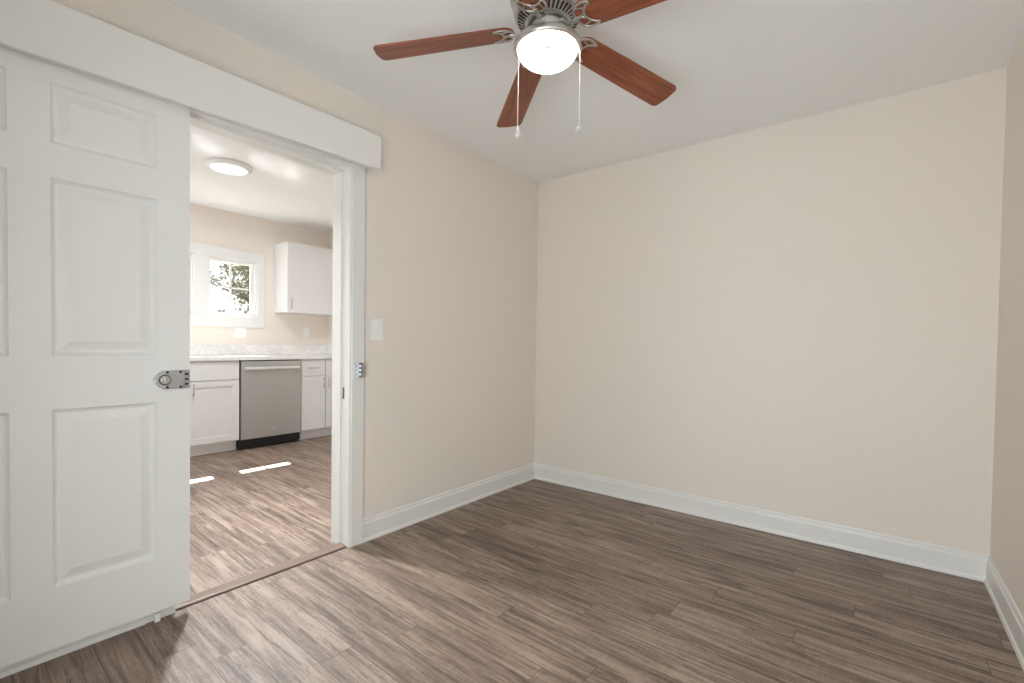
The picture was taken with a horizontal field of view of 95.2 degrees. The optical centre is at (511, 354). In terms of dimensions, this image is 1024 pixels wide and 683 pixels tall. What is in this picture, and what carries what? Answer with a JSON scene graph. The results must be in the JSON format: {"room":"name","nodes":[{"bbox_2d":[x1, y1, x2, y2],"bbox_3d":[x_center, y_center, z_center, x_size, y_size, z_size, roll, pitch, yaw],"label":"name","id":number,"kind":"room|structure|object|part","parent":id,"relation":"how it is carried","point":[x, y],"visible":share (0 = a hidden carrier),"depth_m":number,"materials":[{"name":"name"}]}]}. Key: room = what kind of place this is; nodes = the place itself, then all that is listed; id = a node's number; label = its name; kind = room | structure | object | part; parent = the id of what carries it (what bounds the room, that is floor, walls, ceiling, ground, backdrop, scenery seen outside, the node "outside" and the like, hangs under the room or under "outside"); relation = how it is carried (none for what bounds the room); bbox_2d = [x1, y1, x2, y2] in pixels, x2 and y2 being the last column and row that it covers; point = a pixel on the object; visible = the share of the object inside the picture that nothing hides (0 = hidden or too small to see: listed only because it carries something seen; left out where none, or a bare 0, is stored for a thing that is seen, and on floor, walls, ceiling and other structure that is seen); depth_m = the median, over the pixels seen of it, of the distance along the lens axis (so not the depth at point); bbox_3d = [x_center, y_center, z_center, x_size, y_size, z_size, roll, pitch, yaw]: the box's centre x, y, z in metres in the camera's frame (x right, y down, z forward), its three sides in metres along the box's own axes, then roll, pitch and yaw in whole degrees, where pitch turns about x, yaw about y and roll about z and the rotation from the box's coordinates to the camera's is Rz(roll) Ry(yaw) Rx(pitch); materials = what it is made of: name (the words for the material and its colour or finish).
{"room":"empty room","nodes":[
{"label":"empty room","id":0,"kind":"room"},
{"bbox_2d":[190,203,327,354],"bbox_3d":[-3.562,-0.361,4.707,0.150,2.645,3.860,2,1,38],"label":"wall","id":1,"kind":"structure","parent":0,"point":[208,225],"depth_m":5.41,"materials":[{"name":"beige paint"}]},
{"bbox_2d":[190,253,192,313],"bbox_3d":[-3.523,-0.734,4.705,0.095,0.680,0.570,2,1,38],"label":"window","id":2,"kind":"structure","parent":1,"relation":"in","point":[191,254],"depth_m":4.88,"materials":[{"name":"white"}]},
{"bbox_3d":[-3.525,-0.734,4.707,0.040,0.610,0.500,2,1,38],"label":"sash","id":3,"kind":"part","parent":2,"relation":"part of","materials":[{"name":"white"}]},
{"bbox_2d":[190,242,264,327],"bbox_3d":[-3.288,-0.727,4.904,0.020,0.860,1.334,2,1,38],"label":"trim","id":4,"kind":"structure","parent":1,"relation":"attached to","point":[199,317],"depth_m":5.03,"materials":[{"name":"white"}]},
{"bbox_2d":[207,255,256,316],"bbox_3d":[-3.132,-0.738,5.204,0.095,0.680,0.552,2,1,38],"label":"window","id":5,"kind":"structure","parent":1,"relation":"in","point":[252,289],"depth_m":5.22,"materials":[{"name":"white"}]},
{"bbox_2d":[234,327,245,337],"bbox_3d":[-3.045,-0.242,5.240,0.010,0.118,0.120,2,1,38],"label":"wall switch","id":6,"kind":"object","parent":1,"relation":"attached to","point":[239,332],"visible":1,"depth_m":5.23,"materials":[{"name":"white plastic"}]},
{"bbox_2d":[190,344,326,354],"bbox_3d":[-3.079,-0.051,5.195,0.019,0.116,2.219,2,1,38],"label":"backsplash","id":7,"kind":"structure","parent":1,"relation":"attached to","point":[195,349],"depth_m":5.35,"materials":[{"name":"white stone"}]},
{"bbox_2d":[274,242,332,315],"bbox_3d":[-2.461,-0.889,5.680,0.347,0.800,0.673,2,1,38],"label":"upper cabinet","id":8,"kind":"object","parent":1,"relation":"attached to","point":[303,274],"visible":0.77,"depth_m":5.50,"materials":[{"name":"white wood"}]},
{"bbox_2d":[303,328,308,337],"bbox_3d":[-2.571,-0.265,5.844,0.009,0.122,0.076,2,1,38],"label":"wall outlet","id":9,"kind":"object","parent":1,"relation":"attached to","point":[305,330],"visible":1,"depth_m":5.84,"materials":[{"name":"white plastic"}]},
{"bbox_2d":[190,125,332,231],"bbox_3d":[-2.243,-1.580,3.570,3.270,0.127,3.720,2,1,38],"label":"ceiling","id":10,"kind":"structure","parent":0,"point":[279,189],"depth_m":4.28,"materials":[{"name":"white paint"}]},
{"bbox_2d":[204,158,252,175],"bbox_3d":[-2.288,-1.506,3.784,0.336,0.044,0.336,2,1,38],"label":"ceiling light","id":11,"kind":"object","parent":10,"relation":"attached to","point":[222,165],"visible":1,"depth_m":3.72,"materials":[{"name":"white"}]},
{"bbox_2d":[210,163,247,174],"bbox_3d":[-2.288,-1.492,3.784,0.268,0.016,0.268,2,1,38],"label":"diffuser","id":12,"kind":"object","parent":11,"relation":"attached to","point":[226,168],"depth_m":3.75,"materials":[{"name":"white"}]},
{"bbox_2d":[52,0,537,518],"bbox_3d":[-0.924,-0.281,2.546,0.130,2.645,3.720,2,1,38],"label":"wall","id":13,"kind":"structure","parent":0,"point":[451,230],"depth_m":2.95,"materials":[{"name":"beige paint"}]},
{"bbox_2d":[0,616,144,678],"bbox_3d":[-1.685,0.990,1.502,0.022,0.126,0.818,2,1,38],"label":"baseboard","id":14,"kind":"structure","parent":13,"relation":"attached to","point":[49,655],"depth_m":1.65,"materials":[{"name":"white wood"}]},
{"bbox_2d":[0,45,189,667],"bbox_3d":[-1.570,0.000,1.531,0.069,2.003,0.890,2,1,38],"label":"door","id":15,"kind":"structure","parent":13,"relation":"in","point":[95,171],"depth_m":1.64,"materials":[{"name":"white paint"}]},
{"bbox_2d":[145,605,174,623],"bbox_3d":[-1.389,-0.026,1.843,0.019,2.150,0.100,2,1,38],"label":"trim","id":16,"kind":"structure","parent":13,"relation":"attached to","point":[165,612],"depth_m":1.86,"materials":[{"name":"white wood"}]},
{"bbox_2d":[0,0,380,173],"bbox_3d":[-1.310,-1.057,1.832,0.108,0.219,1.825,2,1,38],"label":"trim","id":17,"kind":"structure","parent":13,"relation":"attached to","point":[49,30],"depth_m":1.76,"materials":[{"name":"white wood"}]},
{"bbox_2d":[175,543,346,610],"bbox_3d":[-1.166,1.040,2.241,0.084,0.008,0.790,2,1,38],"label":"threshold","id":18,"kind":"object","parent":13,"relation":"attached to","point":[234,584],"depth_m":2.19,"materials":[{"name":"brown wood"}]},
{"bbox_2d":[190,112,348,544],"bbox_3d":[-1.180,0.007,2.241,0.142,2.073,0.830,2,1,38],"label":"trim","id":19,"kind":"structure","parent":13,"relation":"attached to","point":[340,172],"depth_m":2.54,"materials":[{"name":"white"}]},
{"bbox_2d":[190,108,350,165],"bbox_3d":[-1.101,-1.049,2.171,0.019,0.109,0.785,2,1,38],"label":"trim","id":20,"kind":"structure","parent":13,"relation":"attached to","point":[240,126],"depth_m":2.18,"materials":[{"name":"white wood"}]},
{"bbox_2d":[346,162,365,547],"bbox_3d":[-0.836,-0.032,2.530,0.040,2.150,0.092,2,1,38],"label":"trim","id":21,"kind":"structure","parent":13,"relation":"attached to","point":[356,367],"depth_m":2.52,"materials":[{"name":"white paint"}]},
{"bbox_2d":[371,319,382,340],"bbox_3d":[-0.759,-0.137,2.642,0.018,0.124,0.078,2,1,38],"label":"light switch","id":22,"kind":"object","parent":13,"relation":"attached to","point":[376,324],"visible":1,"depth_m":2.64,"materials":[{"name":"white plastic"}]},
{"bbox_2d":[363,463,534,542],"bbox_3d":[-0.318,0.973,3.243,0.022,0.126,1.655,2,1,38],"label":"baseboard","id":23,"kind":"structure","parent":13,"relation":"attached to","point":[375,526],"depth_m":3.05,"materials":[{"name":"white wood"}]},
{"bbox_2d":[327,231,332,344],"bbox_3d":[-1.017,-0.334,5.074,3.400,2.645,0.140,2,1,38],"label":"wall","id":24,"kind":"structure","parent":0,"point":[330,234],"depth_m":6.02,"materials":[{"name":"beige paint"}]},
{"bbox_2d":[327,345,331,353],"bbox_3d":[-2.156,-0.052,5.869,0.600,0.116,0.019,2,1,38],"label":"backsplash","id":25,"kind":"structure","parent":24,"relation":"attached to","point":[329,347],"depth_m":6.00,"materials":[{"name":"white stone"}]},
{"bbox_2d":[0,435,1023,682],"bbox_3d":[-1.175,1.094,2.757,6.480,0.120,4.120,2,1,38],"label":"floor","id":26,"kind":"structure","parent":0,"point":[535,580],"depth_m":1.99,"materials":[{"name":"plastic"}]},
{"bbox_2d":[154,612,160,622],"bbox_3d":[-1.395,1.032,1.839,0.016,0.035,0.018,2,1,38],"label":"floor guide","id":27,"kind":"object","parent":26,"relation":"on","point":[157,615],"visible":1,"depth_m":1.83,"materials":[{"name":"white"}]},
{"bbox_2d":[190,360,238,456],"bbox_3d":[-3.239,0.515,4.515,0.627,0.910,0.913,2,1,38],"label":"base cabinet","id":28,"kind":"object","parent":26,"relation":"on","point":[214,385],"visible":0.38,"depth_m":4.53,"materials":[{"name":"white wood"}]},
{"bbox_3d":[-2.880,0.161,4.518,0.020,0.178,0.450,2,1,38],"label":"drawer","id":29,"kind":"part","parent":28,"relation":"part of","materials":[{"name":"white wood"}]},
{"bbox_3d":[-2.886,0.557,4.526,0.020,0.598,0.450,2,1,38],"label":"door","id":30,"kind":"part","parent":28,"relation":"part of","materials":[{"name":"white wood"}]},
{"bbox_2d":[190,344,331,360],"bbox_3d":[-2.843,-0.024,5.010,0.619,0.154,2.219,2,1,38],"label":"countertop","id":31,"kind":"structure","parent":28,"relation":"on","point":[198,352],"depth_m":5.20,"materials":[{"name":"white stone"}]},
{"bbox_2d":[236,359,300,449],"bbox_3d":[-2.753,0.510,5.117,0.647,0.908,0.620,2,1,38],"label":"dishwasher","id":32,"kind":"object","parent":26,"relation":"on","point":[269,390],"visible":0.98,"depth_m":4.91,"materials":[{"name":"silver metal"}]},
{"bbox_3d":[-2.507,0.147,4.920,0.034,0.039,0.560,2,1,38],"label":"handle","id":33,"kind":"part","parent":32,"relation":"part of","materials":[{"name":"silver metal"}]},
{"bbox_2d":[297,359,324,439],"bbox_3d":[-2.476,0.505,5.487,0.627,0.910,0.290,2,1,38],"label":"base cabinet","id":34,"kind":"object","parent":26,"relation":"on","point":[312,370],"visible":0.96,"depth_m":5.32,"materials":[{"name":"white wood"}]},
{"bbox_3d":[-2.257,0.154,5.311,0.020,0.178,0.282,2,1,38],"label":"drawer","id":35,"kind":"part","parent":34,"relation":"part of","materials":[{"name":"white wood"}]},
{"bbox_3d":[-2.262,0.550,5.319,0.020,0.598,0.282,2,1,38],"label":"door","id":36,"kind":"part","parent":34,"relation":"part of","materials":[{"name":"white wood"}]},
{"bbox_2d":[321,359,331,435],"bbox_3d":[-2.273,0.503,5.745,0.627,0.910,0.362,2,1,38],"label":"base cabinet","id":37,"kind":"object","parent":26,"relation":"on","point":[327,430],"visible":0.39,"depth_m":5.46,"materials":[{"name":"white wood"}]},
{"bbox_3d":[-2.054,0.151,5.569,0.020,0.178,0.354,2,1,38],"label":"drawer","id":38,"kind":"part","parent":37,"relation":"part of","materials":[{"name":"white wood"}]},
{"bbox_3d":[-2.060,0.547,5.577,0.020,0.598,0.354,2,1,38],"label":"door","id":39,"kind":"part","parent":37,"relation":"part of","materials":[{"name":"white wood"}]},
{"bbox_2d":[165,0,1023,182],"bbox_3d":[0.206,-1.426,1.667,2.680,0.120,3.450,2,1,38],"label":"ceiling","id":40,"kind":"structure","parent":0,"point":[734,67],"depth_m":2.18,"materials":[{"name":"white paint"}]},
{"bbox_2d":[373,0,675,137],"bbox_3d":[0.161,-1.088,1.719,1.229,0.559,1.268,2,1,38],"label":"ceiling fan","id":41,"kind":"object","parent":40,"relation":"hanging from","point":[548,42],"visible":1,"depth_m":1.75,"materials":[{"name":"brown wood"}]},
{"bbox_3d":[-0.257,-1.181,1.780,0.536,0.006,0.132,-5,13,5],"label":"blade","id":42,"kind":"part","parent":41,"relation":"part of","materials":[{"name":"brown wood"}]},
{"bbox_3d":[0.038,-1.212,1.755,0.097,0.049,0.024,1,1,3],"label":"blade arm","id":43,"kind":"part","parent":41,"relation":"part of","materials":[{"name":"silver metal"}]},
{"bbox_3d":[0.021,-0.829,1.756,0.019,0.037,0.019,2,1,38],"label":"pull knob","id":44,"kind":"part","parent":41,"relation":"part of","materials":[{"name":"grey plastic"}]},
{"bbox_3d":[0.023,-0.994,1.752,0.003,0.292,0.003,2,1,38],"label":"pull chain","id":45,"kind":"part","parent":41,"relation":"part of","materials":[{"name":"silver metal"}]},
{"bbox_3d":[0.042,-1.185,2.130,0.132,0.006,0.536,-12,-2,-14],"label":"blade","id":46,"kind":"part","parent":41,"relation":"part of","materials":[{"name":"brown wood"}]},
{"bbox_3d":[-0.017,-1.170,1.389,0.132,0.006,0.536,14,12,21],"label":"blade","id":47,"kind":"part","parent":41,"relation":"part of","materials":[{"name":"brown wood"}]},
{"bbox_3d":[0.098,-1.209,1.660,0.024,0.049,0.097,1,1,21],"label":"blade arm","id":48,"kind":"part","parent":41,"relation":"part of","materials":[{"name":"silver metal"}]},
{"bbox_3d":[0.132,-1.114,1.751,0.221,0.067,0.221,2,1,38],"label":"lamp shade","id":49,"kind":"part","parent":41,"relation":"part of","materials":[{"name":"white glass"}]},
{"bbox_3d":[0.207,-1.208,1.688,0.097,0.049,0.024,2,1,38],"label":"blade arm","id":50,"kind":"part","parent":41,"relation":"part of","materials":[{"name":"silver metal"}]},
{"bbox_3d":[0.250,-0.842,1.750,0.024,0.025,0.025,2,1,38],"label":"pull knob","id":51,"kind":"part","parent":41,"relation":"part of","materials":[{"name":"grey plastic"}]},
{"bbox_3d":[0.252,-0.995,1.746,0.003,0.284,0.003,2,1,38],"label":"pull chain","id":52,"kind":"part","parent":41,"relation":"part of","materials":[{"name":"silver metal"}]},
{"bbox_3d":[0.430,-1.166,1.496,0.536,0.006,0.132,10,-5,40],"label":"blade","id":53,"kind":"part","parent":41,"relation":"part of","materials":[{"name":"brown wood"}]},
{"bbox_3d":[0.466,-1.175,1.953,0.536,0.006,0.132,7,-14,-31],"label":"blade","id":54,"kind":"part","parent":41,"relation":"part of","materials":[{"name":"brown wood"}]},
{"bbox_2d":[534,67,1006,555],"bbox_3d":[1.353,-0.218,3.060,2.820,2.560,0.140,2,1,38],"label":"wall","id":55,"kind":"structure","parent":0,"point":[798,317],"depth_m":2.72,"materials":[{"name":"beige paint"}]},
{"bbox_2d":[534,463,988,581],"bbox_3d":[1.232,0.998,3.064,2.680,0.126,0.022,2,1,38],"label":"baseboard","id":56,"kind":"structure","parent":55,"relation":"attached to","point":[957,562],"depth_m":2.75,"materials":[{"name":"white wood"}]},
{"bbox_2d":[990,31,1023,617],"bbox_3d":[1.298,-0.173,0.821,0.140,2.560,3.450,2,1,38],"label":"wall","id":57,"kind":"structure","parent":0,"point":[1007,516],"depth_m":2.00,"materials":[{"name":"beige paint"}]},
{"bbox_2d":[984,556,1023,670],"bbox_3d":[1.218,1.042,0.896,0.022,0.126,3.450,2,1,38],"label":"baseboard","id":58,"kind":"structure","parent":57,"relation":"attached to","point":[1012,620],"depth_m":1.89,"materials":[{"name":"white wood"}]},
{"label":"outside","id":59,"kind":"structure","parent":0,"visible":0},
{"bbox_3d":[-16.963,1.069,17.374,36.400,0.100,60.000,2,1,38],"label":"ground","id":60,"kind":"structure","parent":59,"visible":0},
{"bbox_2d":[210,263,248,303],"bbox_3d":[-9.607,-1.894,16.786,3.898,6.057,3.486,0,1,-23],"label":"tree","id":61,"kind":"object","parent":60,"relation":"on","point":[234,274],"visible":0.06,"depth_m":16.24,"materials":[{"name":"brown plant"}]},
{"bbox_2d":[217,262,248,312],"bbox_3d":[-6.284,-0.914,12.181,2.161,4.386,4.337,0,1,-18],"label":"tree","id":62,"kind":"object","parent":60,"relation":"on","point":[243,296],"visible":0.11,"depth_m":11.34,"materials":[{"name":"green plant"}]}
]}

